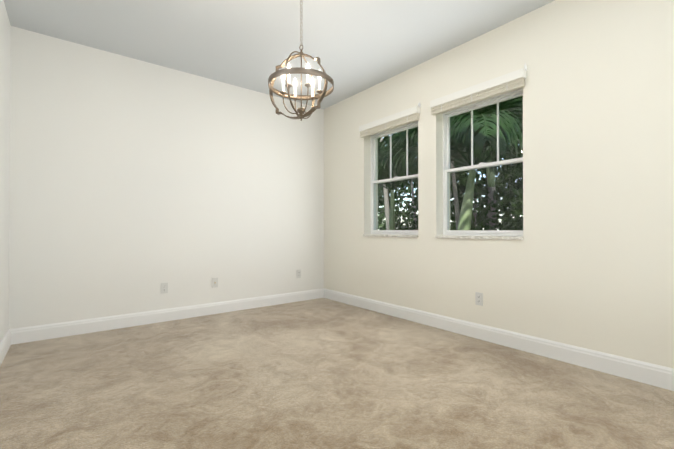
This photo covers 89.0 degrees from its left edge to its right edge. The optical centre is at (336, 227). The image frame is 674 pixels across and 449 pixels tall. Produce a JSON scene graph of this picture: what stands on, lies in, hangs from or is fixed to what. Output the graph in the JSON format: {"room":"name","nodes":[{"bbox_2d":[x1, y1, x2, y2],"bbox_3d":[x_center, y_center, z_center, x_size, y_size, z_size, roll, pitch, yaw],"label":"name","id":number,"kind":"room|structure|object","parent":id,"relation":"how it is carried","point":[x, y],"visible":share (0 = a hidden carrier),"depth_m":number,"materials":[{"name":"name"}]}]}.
{"room":"empty room","nodes":[
{"label":"empty room","id":0,"kind":"room"},
{"bbox_2d":[0,0,10,342],"bbox_3d":[-1.390,-0.387,0.915,0.250,2.800,5.120,0,0,-38],"label":"wall","id":1,"kind":"structure","parent":0,"point":[5,42],"depth_m":2.77,"materials":[{"name":"white paint"}]},
{"bbox_2d":[0,330,10,365],"bbox_3d":[-1.363,0.947,1.086,0.016,0.135,4.870,0,0,-38],"label":"baseboard","id":2,"kind":"structure","parent":1,"relation":"attached to","point":[5,344],"depth_m":2.74,"materials":[{"name":"white wood"}]},
{"bbox_2d":[9,26,323,328],"bbox_3d":[-1.610,-0.365,4.153,3.897,2.800,0.250,0,0,-38],"label":"wall","id":3,"kind":"structure","parent":0,"point":[135,184],"depth_m":3.66,"materials":[{"name":"white paint"}]},
{"bbox_2d":[161,282,167,293],"bbox_3d":[-1.894,0.668,3.759,0.072,0.117,0.009,0,0,-38],"label":"electrical outlet","id":4,"kind":"object","parent":3,"relation":"attached to","point":[164,287],"visible":1,"depth_m":3.76,"materials":[{"name":"white plastic"}]},
{"bbox_2d":[9,288,323,344],"bbox_3d":[-1.528,0.967,4.039,3.397,0.135,0.016,0,0,-38],"label":"baseboard","id":5,"kind":"structure","parent":3,"relation":"attached to","point":[45,332],"depth_m":3.65,"materials":[{"name":"white wood"}]},
{"bbox_2d":[212,277,217,287],"bbox_3d":[-1.456,0.663,4.097,0.072,0.117,0.017,0,0,-38],"label":"electrical outlet","id":6,"kind":"object","parent":3,"relation":"attached to","point":[214,282],"visible":1,"depth_m":4.09,"materials":[{"name":"white plastic"}]},
{"bbox_2d":[297,269,300,277],"bbox_3d":[-0.535,0.655,4.824,0.072,0.117,0.009,0,0,-38],"label":"electrical outlet","id":7,"kind":"object","parent":3,"relation":"attached to","point":[298,273],"visible":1,"depth_m":4.82,"materials":[{"name":"white plastic"}]},
{"bbox_2d":[4,0,554,108],"bbox_3d":[-0.032,-1.878,2.148,3.897,0.200,5.370,0,0,-38],"label":"ceiling","id":8,"kind":"structure","parent":0,"point":[356,46],"depth_m":3.10,"materials":[{"name":"white paint"}]},
{"bbox_2d":[268,0,333,120],"bbox_3d":[-0.253,-1.262,2.423,0.458,1.028,0.460,0,0,-38],"label":"chandelier","id":9,"kind":"object","parent":8,"relation":"hanging from","point":[308,71],"visible":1,"depth_m":2.41,"materials":[{"name":"brown metal"}]},
{"bbox_2d":[0,298,673,448],"bbox_3d":[-0.032,1.121,2.127,3.897,0.200,5.370,0,0,-38],"label":"floor","id":10,"kind":"structure","parent":0,"point":[322,373],"depth_m":2.13,"materials":[{"name":"carpet"}]},
{"bbox_2d":[324,0,673,368],"bbox_3d":[1.481,-0.371,3.164,0.250,2.800,5.120,0,0,-38],"label":"wall","id":11,"kind":"structure","parent":0,"point":[587,262],"depth_m":2.67,"materials":[{"name":"beige paint"}]},
{"bbox_2d":[363,234,417,236],"bbox_3d":[0.653,0.102,4.093,0.137,0.024,0.870,0,0,-38],"label":"window sill","id":12,"kind":"structure","parent":11,"relation":"attached to","point":[391,235],"depth_m":4.00,"materials":[{"name":"white wood"}]},
{"bbox_2d":[371,121,417,234],"bbox_3d":[0.737,-0.554,4.164,0.089,1.290,0.870,0,0,-38],"label":"window","id":13,"kind":"structure","parent":11,"relation":"in","point":[374,138],"depth_m":4.28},
{"bbox_2d":[359,102,420,137],"bbox_3d":[0.593,-1.251,4.052,0.060,0.192,0.936,0,0,-38],"label":"window blind","id":14,"kind":"object","parent":13,"relation":"attached to","point":[404,117],"visible":1,"depth_m":3.97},
{"bbox_2d":[475,292,482,305],"bbox_3d":[1.310,0.662,3.164,0.009,0.117,0.072,0,0,-38],"label":"electrical outlet","id":15,"kind":"object","parent":11,"relation":"attached to","point":[478,298],"visible":1,"depth_m":3.16,"materials":[{"name":"white plastic"}]},
{"bbox_2d":[435,236,522,239],"bbox_3d":[1.328,0.096,3.231,0.137,0.024,0.860,0,0,-38],"label":"window sill","id":16,"kind":"structure","parent":11,"relation":"attached to","point":[489,237],"depth_m":3.13,"materials":[{"name":"white wood"}]},
{"bbox_2d":[443,88,522,236],"bbox_3d":[1.412,-0.560,3.302,0.089,1.290,0.860,0,0,-38],"label":"window","id":17,"kind":"structure","parent":11,"relation":"in","point":[447,169],"depth_m":3.37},
{"bbox_2d":[430,63,526,115],"bbox_3d":[1.268,-1.257,3.190,0.060,0.192,0.926,0,0,-38],"label":"window blind","id":18,"kind":"object","parent":17,"relation":"attached to","point":[506,83],"visible":1,"depth_m":3.10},
{"bbox_2d":[324,288,673,390],"bbox_3d":[1.299,0.961,3.171,0.016,0.135,4.870,0,0,-38],"label":"baseboard","id":19,"kind":"structure","parent":11,"relation":"attached to","point":[645,372],"depth_m":2.79,"materials":[{"name":"white wood"}]},
{"label":"outside","id":20,"kind":"structure","parent":0,"visible":0},
{"bbox_3d":[20.251,4.431,25.314,56.660,0.100,75.000,0,0,-38],"label":"ground","id":21,"kind":"structure","parent":20,"visible":0},
{"bbox_2d":[395,220,417,229],"bbox_3d":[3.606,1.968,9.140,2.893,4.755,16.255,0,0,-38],"label":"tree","id":22,"kind":"object","parent":21,"relation":"on","point":[401,227],"depth_m":10.82,"materials":[{"name":"green plant"}]},
{"bbox_2d":[378,128,499,229],"bbox_3d":[1.351,0.697,9.111,4.573,7.147,4.734,0,0,-38],"label":"tree","id":23,"kind":"object","parent":21,"relation":"on","point":[382,148],"depth_m":8.61,"materials":[{"name":"green plant"}]},
{"bbox_2d":[378,96,522,229],"bbox_3d":[2.423,0.611,6.321,4.626,7.283,4.960,0,0,-38],"label":"tree","id":24,"kind":"object","parent":21,"relation":"on","point":[483,130],"depth_m":5.70,"materials":[{"name":"green plant"}]},
{"bbox_2d":[378,110,522,229],"bbox_3d":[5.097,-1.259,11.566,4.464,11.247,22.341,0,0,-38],"label":"tree","id":25,"kind":"object","parent":21,"relation":"on","point":[383,213],"depth_m":12.36,"materials":[{"name":"green plant"}]},
{"bbox_2d":[396,99,522,229],"bbox_3d":[4.092,-0.075,8.932,5.002,8.687,5.368,0,0,-38],"label":"tree","id":26,"kind":"object","parent":21,"relation":"on","point":[490,190],"depth_m":8.74,"materials":[{"name":"green plant"}]},
{"bbox_2d":[411,152,522,229],"bbox_3d":[4.244,0.497,9.260,2.479,7.654,4.953,0,0,-38],"label":"tree","id":27,"kind":"object","parent":21,"relation":"on","point":[501,191],"depth_m":8.90,"materials":[{"name":"green plant"}]}
]}

